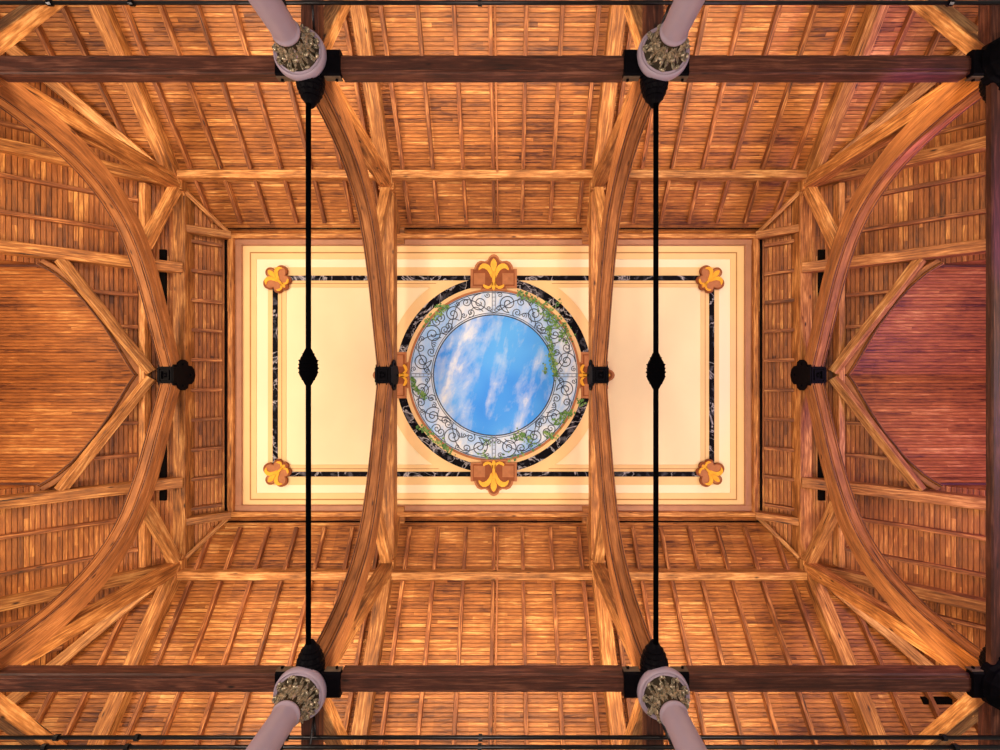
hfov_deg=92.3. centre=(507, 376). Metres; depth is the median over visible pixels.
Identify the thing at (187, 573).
side purlin
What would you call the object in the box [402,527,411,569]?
rafter
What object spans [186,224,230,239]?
header
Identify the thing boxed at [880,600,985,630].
rafter
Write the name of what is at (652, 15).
tie
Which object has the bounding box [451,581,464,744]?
rafter
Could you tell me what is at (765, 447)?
rafter
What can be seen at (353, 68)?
tie beam
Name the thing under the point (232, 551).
rafter
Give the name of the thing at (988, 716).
tie
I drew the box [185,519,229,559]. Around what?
rafter
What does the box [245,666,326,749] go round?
column
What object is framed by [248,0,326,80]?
column
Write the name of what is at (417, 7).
rafter
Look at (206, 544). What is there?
rafter
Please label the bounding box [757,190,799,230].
rafter
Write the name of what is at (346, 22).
rafter
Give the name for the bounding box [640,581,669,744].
rafter
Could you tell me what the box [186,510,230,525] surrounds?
header
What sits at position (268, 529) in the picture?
rafter
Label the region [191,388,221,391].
rafter
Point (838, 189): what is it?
end purlin
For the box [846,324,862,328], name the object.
rafter
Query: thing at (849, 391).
trim
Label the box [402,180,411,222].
rafter
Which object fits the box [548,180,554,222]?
rafter
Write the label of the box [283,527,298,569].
rafter
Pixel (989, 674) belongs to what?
pendant
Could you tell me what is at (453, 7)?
rafter
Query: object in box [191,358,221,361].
rafter
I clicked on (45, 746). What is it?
pipe
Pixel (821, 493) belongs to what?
ceiling vent
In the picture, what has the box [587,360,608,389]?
clamp
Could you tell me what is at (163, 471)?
ceiling vent
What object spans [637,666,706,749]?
column
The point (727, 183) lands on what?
rafter
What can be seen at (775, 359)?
rafter
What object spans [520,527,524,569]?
rafter
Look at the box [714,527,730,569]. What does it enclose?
rafter
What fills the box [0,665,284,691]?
tie beam
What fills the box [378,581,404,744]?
rafter
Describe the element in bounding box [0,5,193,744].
roof truss
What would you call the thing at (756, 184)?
rafter
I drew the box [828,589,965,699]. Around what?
beam
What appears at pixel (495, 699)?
rafter
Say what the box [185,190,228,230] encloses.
rafter
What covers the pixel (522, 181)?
rafter
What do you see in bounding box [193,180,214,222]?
rafter
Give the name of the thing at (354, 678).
tie beam
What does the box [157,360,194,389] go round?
clamp
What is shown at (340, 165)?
rafter
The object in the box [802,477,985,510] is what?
beam
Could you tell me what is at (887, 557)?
rafter
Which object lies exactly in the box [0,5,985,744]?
ceiling
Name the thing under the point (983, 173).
rafter
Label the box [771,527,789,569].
rafter
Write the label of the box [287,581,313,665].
rafter
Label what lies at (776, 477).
rafter
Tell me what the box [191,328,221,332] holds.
rafter
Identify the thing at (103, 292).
rafter
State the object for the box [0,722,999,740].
pipe
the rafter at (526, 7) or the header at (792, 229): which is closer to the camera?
the rafter at (526, 7)
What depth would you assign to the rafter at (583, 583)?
10.27 m
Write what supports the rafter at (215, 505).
attached to the ceiling at (472, 20)
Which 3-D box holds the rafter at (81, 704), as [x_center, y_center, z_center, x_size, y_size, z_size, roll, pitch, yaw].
[-8.628,6.684,9.666,0.086,2.510,2.950,0,-90,0]
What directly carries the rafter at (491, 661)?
attached to the ceiling at (472, 20)
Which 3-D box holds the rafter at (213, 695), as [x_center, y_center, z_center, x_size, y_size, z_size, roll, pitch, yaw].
[-6.019,6.458,9.856,0.086,2.891,3.404,0,-90,0]
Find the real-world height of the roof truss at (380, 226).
5.381 m
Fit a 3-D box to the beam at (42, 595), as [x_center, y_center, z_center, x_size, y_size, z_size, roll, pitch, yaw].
[-9.916,4.558,9.878,3.785,3.269,0.244,0,-90,0]
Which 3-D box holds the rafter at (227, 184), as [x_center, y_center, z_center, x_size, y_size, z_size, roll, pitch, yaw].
[-6.714,-4.295,11.751,0.088,0.781,0.894,1,-90,0]
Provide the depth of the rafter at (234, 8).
10.26 m
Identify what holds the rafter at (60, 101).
attached to the ceiling at (472, 20)
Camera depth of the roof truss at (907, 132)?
9.86 m
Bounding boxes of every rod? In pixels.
[298,102,318,644]
[646,102,665,644]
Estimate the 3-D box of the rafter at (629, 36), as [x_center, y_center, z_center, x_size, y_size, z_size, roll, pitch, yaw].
[2.433,-6.551,9.856,0.086,2.891,3.404,0,-90,0]
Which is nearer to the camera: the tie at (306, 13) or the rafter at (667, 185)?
the tie at (306, 13)
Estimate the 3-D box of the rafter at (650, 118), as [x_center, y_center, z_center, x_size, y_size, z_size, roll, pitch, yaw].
[3.137,-6.551,9.856,0.086,2.891,3.404,0,-90,0]
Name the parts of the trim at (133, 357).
springing mould, springing mould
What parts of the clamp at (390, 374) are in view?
lobed plate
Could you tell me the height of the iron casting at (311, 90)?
0.405 m
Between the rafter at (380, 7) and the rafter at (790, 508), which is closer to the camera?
the rafter at (380, 7)
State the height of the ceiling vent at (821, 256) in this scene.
0.070 m
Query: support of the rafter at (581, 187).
attached to the ceiling at (472, 20)
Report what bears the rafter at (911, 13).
attached to the ceiling at (472, 20)
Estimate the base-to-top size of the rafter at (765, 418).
0.527 m
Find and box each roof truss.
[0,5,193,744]
[316,5,405,744]
[581,5,651,744]
[792,5,984,744]
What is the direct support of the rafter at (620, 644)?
attached to the ceiling at (472, 20)
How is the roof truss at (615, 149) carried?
attached to the ceiling at (472, 20)
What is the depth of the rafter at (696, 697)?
10.29 m
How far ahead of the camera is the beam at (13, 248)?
10.23 m
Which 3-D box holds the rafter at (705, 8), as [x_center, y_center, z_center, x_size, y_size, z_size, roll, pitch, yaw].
[3.842,-6.551,9.856,0.086,2.891,3.404,0,-90,0]
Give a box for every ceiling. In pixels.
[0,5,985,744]
[0,260,138,489]
[851,259,985,489]
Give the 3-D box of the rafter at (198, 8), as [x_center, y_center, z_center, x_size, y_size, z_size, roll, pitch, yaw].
[-6.019,-6.551,9.856,0.086,2.891,3.404,0,-90,0]
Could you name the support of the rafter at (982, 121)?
attached to the ceiling at (472, 20)
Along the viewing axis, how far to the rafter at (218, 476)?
11.91 m
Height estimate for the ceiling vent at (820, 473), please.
0.070 m
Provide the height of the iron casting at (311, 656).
0.405 m
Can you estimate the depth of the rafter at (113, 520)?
10.17 m
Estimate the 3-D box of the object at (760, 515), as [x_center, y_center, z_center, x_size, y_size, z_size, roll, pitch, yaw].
[6.690,3.488,11.875,0.915,0.754,0.186,0,-90,0]
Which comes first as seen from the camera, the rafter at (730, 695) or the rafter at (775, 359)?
the rafter at (730, 695)
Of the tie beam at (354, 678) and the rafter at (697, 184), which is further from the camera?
the rafter at (697, 184)
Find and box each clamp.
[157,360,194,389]
[375,360,398,389]
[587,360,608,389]
[790,360,826,389]
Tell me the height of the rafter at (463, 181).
0.781 m
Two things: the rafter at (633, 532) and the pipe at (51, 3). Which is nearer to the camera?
the pipe at (51, 3)
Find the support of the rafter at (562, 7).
attached to the ceiling at (472, 20)
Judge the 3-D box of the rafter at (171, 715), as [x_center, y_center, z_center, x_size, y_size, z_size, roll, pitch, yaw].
[-6.723,6.458,9.856,0.086,2.891,3.404,0,-90,0]
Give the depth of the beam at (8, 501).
10.23 m
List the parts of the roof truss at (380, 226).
post, post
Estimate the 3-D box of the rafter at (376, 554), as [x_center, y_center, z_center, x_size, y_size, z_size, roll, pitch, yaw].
[-3.191,4.202,11.751,0.088,0.781,0.894,-1,-90,0]
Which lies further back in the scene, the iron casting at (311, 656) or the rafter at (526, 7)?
the rafter at (526, 7)
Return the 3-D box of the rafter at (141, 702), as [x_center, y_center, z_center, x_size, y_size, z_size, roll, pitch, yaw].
[-7.428,6.458,9.856,0.086,2.891,3.404,0,-90,0]
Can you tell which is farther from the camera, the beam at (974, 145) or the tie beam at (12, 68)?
the beam at (974, 145)
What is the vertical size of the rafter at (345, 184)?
0.781 m
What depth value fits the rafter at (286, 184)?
11.71 m
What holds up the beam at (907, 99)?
attached to the ceiling at (472, 20)
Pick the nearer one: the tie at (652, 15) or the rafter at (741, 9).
the tie at (652, 15)
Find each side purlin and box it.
[177,170,374,181]
[177,568,374,579]
[392,170,592,181]
[392,568,592,579]
[607,170,806,181]
[607,568,806,579]
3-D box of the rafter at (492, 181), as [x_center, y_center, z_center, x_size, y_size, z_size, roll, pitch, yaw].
[-0.349,-4.295,11.751,0.086,0.781,0.892,0,-90,0]
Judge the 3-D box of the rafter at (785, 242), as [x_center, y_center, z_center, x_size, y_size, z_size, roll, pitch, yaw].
[6.772,-3.326,11.970,0.590,0.527,0.086,0,-90,0]
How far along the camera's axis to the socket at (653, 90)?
6.88 m
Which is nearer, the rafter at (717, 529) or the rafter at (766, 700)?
the rafter at (766, 700)
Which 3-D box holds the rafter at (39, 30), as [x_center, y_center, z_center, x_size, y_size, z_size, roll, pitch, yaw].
[-9.333,-7.130,9.370,0.086,1.918,2.246,0,-90,0]
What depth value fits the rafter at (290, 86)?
10.50 m
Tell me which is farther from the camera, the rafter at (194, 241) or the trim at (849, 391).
the rafter at (194, 241)
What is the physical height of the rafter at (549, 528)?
0.781 m
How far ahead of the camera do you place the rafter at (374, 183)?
11.54 m
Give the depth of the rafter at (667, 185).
11.70 m
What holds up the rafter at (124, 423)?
attached to the ceiling at (472, 20)
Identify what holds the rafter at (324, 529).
attached to the ceiling at (472, 20)
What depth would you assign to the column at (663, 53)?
6.50 m
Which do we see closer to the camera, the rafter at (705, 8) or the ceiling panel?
the rafter at (705, 8)
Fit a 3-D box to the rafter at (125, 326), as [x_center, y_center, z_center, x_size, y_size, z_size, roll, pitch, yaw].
[-8.708,-1.151,10.969,0.392,0.361,0.086,0,-90,0]
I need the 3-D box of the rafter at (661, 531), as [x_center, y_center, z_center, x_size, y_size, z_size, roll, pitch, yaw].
[3.833,4.202,11.751,0.088,0.781,0.894,1,-90,0]
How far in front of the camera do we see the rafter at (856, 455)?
10.79 m
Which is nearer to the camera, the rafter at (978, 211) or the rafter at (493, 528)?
the rafter at (978, 211)
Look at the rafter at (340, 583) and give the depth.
11.07 m
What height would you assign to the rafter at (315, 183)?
0.781 m
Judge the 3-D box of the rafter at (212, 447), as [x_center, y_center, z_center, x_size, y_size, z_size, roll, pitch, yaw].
[-7.516,1.791,11.970,0.590,0.527,0.086,0,-90,0]
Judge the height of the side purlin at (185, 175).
0.256 m
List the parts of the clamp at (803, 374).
lobed plate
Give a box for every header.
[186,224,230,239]
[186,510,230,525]
[756,224,798,239]
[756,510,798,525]
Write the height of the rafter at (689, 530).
0.781 m
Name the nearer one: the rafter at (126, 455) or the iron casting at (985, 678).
the iron casting at (985, 678)
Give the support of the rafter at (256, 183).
attached to the ceiling at (472, 20)
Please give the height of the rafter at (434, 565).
0.781 m
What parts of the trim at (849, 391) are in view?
springing mould, springing mould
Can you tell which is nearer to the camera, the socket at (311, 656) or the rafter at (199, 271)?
the socket at (311, 656)
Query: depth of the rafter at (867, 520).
10.15 m
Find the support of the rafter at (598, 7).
attached to the ceiling at (472, 20)
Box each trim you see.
[0,259,156,490]
[827,259,985,490]
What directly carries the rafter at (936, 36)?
attached to the ceiling at (472, 20)
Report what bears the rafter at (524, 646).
attached to the ceiling at (472, 20)
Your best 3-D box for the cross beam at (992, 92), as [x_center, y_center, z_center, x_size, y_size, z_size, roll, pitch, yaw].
[7.128,-0.046,6.923,0.395,0.116,8.419,0,-90,0]
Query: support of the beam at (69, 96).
attached to the ceiling at (472, 20)
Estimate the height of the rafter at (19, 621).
2.529 m
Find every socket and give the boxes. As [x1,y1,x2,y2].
[295,75,324,108]
[296,639,325,672]
[640,75,668,108]
[640,639,668,672]
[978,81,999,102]
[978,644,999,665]
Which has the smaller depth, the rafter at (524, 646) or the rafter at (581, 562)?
the rafter at (524, 646)
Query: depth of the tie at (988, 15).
6.99 m
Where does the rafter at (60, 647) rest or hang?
attached to the ceiling at (472, 20)
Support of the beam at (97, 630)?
attached to the ceiling at (472, 20)
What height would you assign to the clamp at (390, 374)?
0.826 m
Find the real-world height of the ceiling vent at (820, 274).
0.070 m
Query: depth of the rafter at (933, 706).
9.69 m
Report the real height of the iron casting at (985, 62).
0.543 m
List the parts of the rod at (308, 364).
turned knob, rod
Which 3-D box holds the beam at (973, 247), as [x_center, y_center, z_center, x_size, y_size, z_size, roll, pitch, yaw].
[9.030,-2.605,9.941,4.060,3.395,0.244,0,-90,0]
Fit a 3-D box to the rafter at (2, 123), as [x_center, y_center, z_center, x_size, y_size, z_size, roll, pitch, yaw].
[-10.231,-5.116,9.690,2.974,2.529,0.086,0,-90,0]
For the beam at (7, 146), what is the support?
attached to the ceiling at (472, 20)
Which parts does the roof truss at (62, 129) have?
post, post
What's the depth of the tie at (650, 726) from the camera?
6.95 m
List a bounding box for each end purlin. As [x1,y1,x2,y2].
[139,183,150,566]
[833,183,844,566]
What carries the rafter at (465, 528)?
attached to the ceiling at (472, 20)
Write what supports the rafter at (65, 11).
attached to the ceiling at (472, 20)
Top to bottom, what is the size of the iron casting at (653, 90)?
0.405 m
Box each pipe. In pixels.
[0,0,999,29]
[0,717,999,749]
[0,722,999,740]
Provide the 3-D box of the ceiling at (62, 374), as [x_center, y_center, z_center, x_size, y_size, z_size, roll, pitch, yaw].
[-10.799,-0.046,9.285,4.495,3.796,4.691,0,-90,0]
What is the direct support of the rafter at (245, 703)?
attached to the ceiling at (472, 20)
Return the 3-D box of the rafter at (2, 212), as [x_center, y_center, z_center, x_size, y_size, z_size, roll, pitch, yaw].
[-10.068,-3.326,9.826,3.113,2.646,0.086,0,-90,0]
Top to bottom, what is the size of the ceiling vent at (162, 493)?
0.070 m
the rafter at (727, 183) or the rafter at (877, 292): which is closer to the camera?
the rafter at (877, 292)
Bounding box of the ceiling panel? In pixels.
[224,228,761,521]
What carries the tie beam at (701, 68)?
attached to the iron casting at (653, 90)
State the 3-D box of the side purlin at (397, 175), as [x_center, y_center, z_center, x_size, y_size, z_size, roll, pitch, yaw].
[-0.372,-4.744,11.319,4.698,0.256,0.186,0,-90,0]
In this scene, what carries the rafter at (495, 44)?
attached to the side purlin at (397, 175)
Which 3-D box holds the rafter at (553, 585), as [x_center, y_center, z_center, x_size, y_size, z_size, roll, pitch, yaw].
[1.060,6.458,9.856,0.086,2.891,3.404,0,-90,0]
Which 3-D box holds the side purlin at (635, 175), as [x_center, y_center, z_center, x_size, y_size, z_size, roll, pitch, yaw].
[4.628,-4.744,11.319,4.698,0.256,0.186,0,-90,0]
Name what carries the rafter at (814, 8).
attached to the ceiling at (472, 20)
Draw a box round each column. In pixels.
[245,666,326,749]
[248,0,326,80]
[637,0,704,80]
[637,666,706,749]
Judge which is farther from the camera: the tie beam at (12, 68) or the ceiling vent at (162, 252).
the ceiling vent at (162, 252)
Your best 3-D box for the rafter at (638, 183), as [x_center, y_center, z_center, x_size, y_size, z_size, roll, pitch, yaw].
[3.128,-4.295,11.751,0.088,0.781,0.894,-1,-90,0]
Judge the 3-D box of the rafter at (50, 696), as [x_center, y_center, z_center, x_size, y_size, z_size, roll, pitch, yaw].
[-9.333,7.037,9.370,0.086,1.918,2.246,0,-90,0]
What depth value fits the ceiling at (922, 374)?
10.83 m
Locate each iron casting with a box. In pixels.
[275,49,342,108]
[275,639,342,697]
[622,49,688,108]
[622,639,688,697]
[965,37,999,102]
[965,644,999,709]
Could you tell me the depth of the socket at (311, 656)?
6.88 m
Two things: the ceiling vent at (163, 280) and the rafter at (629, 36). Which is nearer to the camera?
the rafter at (629, 36)
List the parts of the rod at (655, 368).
turned knob, rod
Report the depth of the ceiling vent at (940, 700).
9.75 m
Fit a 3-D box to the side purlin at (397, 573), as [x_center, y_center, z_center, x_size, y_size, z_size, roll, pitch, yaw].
[-0.372,4.651,11.319,4.698,0.256,0.186,0,-90,0]
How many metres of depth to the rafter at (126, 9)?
10.26 m
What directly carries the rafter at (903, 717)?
attached to the ceiling at (472, 20)
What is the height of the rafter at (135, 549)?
2.646 m
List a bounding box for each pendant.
[980,37,999,85]
[980,662,999,709]
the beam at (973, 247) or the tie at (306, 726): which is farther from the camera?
the beam at (973, 247)
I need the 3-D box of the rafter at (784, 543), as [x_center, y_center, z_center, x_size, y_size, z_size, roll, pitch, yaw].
[6.726,4.020,11.815,0.098,0.858,1.193,-39,-90,0]
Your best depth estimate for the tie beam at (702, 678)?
6.92 m
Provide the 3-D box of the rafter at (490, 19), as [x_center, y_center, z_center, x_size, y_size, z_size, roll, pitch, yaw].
[-0.349,-6.551,9.856,0.086,2.891,3.404,0,-90,0]
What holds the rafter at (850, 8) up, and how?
attached to the ceiling at (472, 20)
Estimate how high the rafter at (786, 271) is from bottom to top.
0.527 m
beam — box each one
[0,56,284,81]
[0,137,165,186]
[0,240,182,273]
[0,477,182,509]
[0,563,165,611]
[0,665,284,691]
[6,44,156,161]
[7,588,156,704]
[341,56,623,81]
[341,665,623,691]
[681,665,970,691]
[683,56,970,81]
[802,239,985,273]
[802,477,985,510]
[818,135,985,186]
[818,563,985,613]
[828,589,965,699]
[829,49,965,159]
[986,83,999,664]
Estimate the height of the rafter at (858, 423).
0.361 m
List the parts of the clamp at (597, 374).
lobed plate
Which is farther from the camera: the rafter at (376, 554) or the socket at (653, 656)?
the rafter at (376, 554)
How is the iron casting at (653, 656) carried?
on the column at (663, 693)
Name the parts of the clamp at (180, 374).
lobed plate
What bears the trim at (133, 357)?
attached to the ceiling at (62, 374)
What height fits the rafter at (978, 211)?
2.646 m
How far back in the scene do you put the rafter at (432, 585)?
10.29 m
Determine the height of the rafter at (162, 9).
2.891 m
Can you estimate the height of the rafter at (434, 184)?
0.781 m
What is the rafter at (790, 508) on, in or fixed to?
attached to the ceiling at (472, 20)
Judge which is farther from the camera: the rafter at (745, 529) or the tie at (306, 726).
the rafter at (745, 529)
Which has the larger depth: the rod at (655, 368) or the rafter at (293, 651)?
the rafter at (293, 651)
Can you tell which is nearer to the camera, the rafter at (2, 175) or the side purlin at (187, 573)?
the rafter at (2, 175)
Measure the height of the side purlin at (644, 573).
0.256 m
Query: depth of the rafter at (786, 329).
11.92 m
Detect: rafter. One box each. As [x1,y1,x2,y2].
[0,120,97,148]
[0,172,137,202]
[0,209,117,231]
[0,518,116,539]
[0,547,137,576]
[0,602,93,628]
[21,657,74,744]
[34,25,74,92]
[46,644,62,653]
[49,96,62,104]
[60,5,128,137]
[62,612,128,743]
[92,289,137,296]
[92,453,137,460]
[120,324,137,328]
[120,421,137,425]
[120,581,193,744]
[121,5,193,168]
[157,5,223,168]
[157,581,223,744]
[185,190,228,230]
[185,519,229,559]
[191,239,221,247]
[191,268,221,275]
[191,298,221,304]
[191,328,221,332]
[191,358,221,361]
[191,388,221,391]
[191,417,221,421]
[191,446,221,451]
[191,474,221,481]
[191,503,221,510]
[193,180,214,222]
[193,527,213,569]
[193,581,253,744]
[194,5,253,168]
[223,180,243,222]
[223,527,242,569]
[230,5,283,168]
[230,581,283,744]
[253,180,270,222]
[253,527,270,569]
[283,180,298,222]
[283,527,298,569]
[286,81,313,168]
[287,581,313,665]
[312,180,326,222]
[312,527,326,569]
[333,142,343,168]
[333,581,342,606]
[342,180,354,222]
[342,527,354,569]
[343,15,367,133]
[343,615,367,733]
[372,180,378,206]
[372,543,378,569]
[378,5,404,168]
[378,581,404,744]
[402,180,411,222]
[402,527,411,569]
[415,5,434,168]
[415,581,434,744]
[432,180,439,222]
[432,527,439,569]
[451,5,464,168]
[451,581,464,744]
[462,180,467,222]
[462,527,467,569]
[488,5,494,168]
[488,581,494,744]
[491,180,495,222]
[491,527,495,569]
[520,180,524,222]
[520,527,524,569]
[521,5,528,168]
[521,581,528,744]
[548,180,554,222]
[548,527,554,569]
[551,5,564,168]
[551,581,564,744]
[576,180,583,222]
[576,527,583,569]
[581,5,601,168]
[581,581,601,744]
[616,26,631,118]
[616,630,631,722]
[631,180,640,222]
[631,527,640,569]
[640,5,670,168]
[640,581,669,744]
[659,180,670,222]
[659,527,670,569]
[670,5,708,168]
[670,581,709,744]
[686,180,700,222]
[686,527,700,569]
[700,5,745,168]
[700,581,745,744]
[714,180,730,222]
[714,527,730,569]
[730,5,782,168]
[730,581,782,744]
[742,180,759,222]
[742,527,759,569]
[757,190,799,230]
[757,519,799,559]
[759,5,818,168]
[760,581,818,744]
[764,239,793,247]
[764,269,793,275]
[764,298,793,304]
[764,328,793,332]
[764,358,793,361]
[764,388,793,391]
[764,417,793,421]
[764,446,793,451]
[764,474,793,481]
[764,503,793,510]
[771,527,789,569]
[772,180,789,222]
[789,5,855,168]
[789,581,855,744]
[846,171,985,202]
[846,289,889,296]
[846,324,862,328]
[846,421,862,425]
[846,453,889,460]
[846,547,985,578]
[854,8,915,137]
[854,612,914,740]
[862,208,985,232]
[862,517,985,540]
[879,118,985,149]
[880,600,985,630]
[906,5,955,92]
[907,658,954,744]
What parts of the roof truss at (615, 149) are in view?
post, post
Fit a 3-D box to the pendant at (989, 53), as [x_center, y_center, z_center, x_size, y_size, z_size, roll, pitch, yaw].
[7.128,-4.512,6.793,0.719,0.302,0.719,0,-90,0]
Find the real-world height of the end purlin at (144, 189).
0.209 m
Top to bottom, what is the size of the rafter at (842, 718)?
2.891 m
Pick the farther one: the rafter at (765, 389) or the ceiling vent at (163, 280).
the rafter at (765, 389)
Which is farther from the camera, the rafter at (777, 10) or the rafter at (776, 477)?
the rafter at (776, 477)
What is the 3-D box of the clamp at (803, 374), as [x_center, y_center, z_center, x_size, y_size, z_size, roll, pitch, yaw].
[7.128,-0.046,11.392,0.433,0.826,0.726,0,-90,0]
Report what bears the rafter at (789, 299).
attached to the ceiling at (472, 20)
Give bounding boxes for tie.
[301,5,323,40]
[301,706,323,744]
[642,5,663,37]
[642,709,663,744]
[978,5,999,44]
[978,702,999,744]
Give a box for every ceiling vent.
[159,249,166,259]
[159,272,166,303]
[159,446,166,477]
[159,490,166,500]
[818,249,824,259]
[818,272,823,295]
[818,454,823,477]
[818,490,824,500]
[920,696,951,704]
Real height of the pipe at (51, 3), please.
0.323 m
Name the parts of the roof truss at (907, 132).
post, post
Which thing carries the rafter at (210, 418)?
attached to the ceiling at (472, 20)
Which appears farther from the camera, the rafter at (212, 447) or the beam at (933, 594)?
the rafter at (212, 447)
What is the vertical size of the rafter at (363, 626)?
2.891 m
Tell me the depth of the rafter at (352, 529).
11.70 m
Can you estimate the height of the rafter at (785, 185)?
0.781 m
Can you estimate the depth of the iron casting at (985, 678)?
6.86 m
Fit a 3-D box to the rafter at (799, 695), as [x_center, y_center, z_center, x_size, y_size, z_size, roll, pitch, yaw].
[5.956,6.458,9.856,0.086,2.891,3.404,0,-90,0]
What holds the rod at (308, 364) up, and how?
attached to the iron casting at (311, 90)

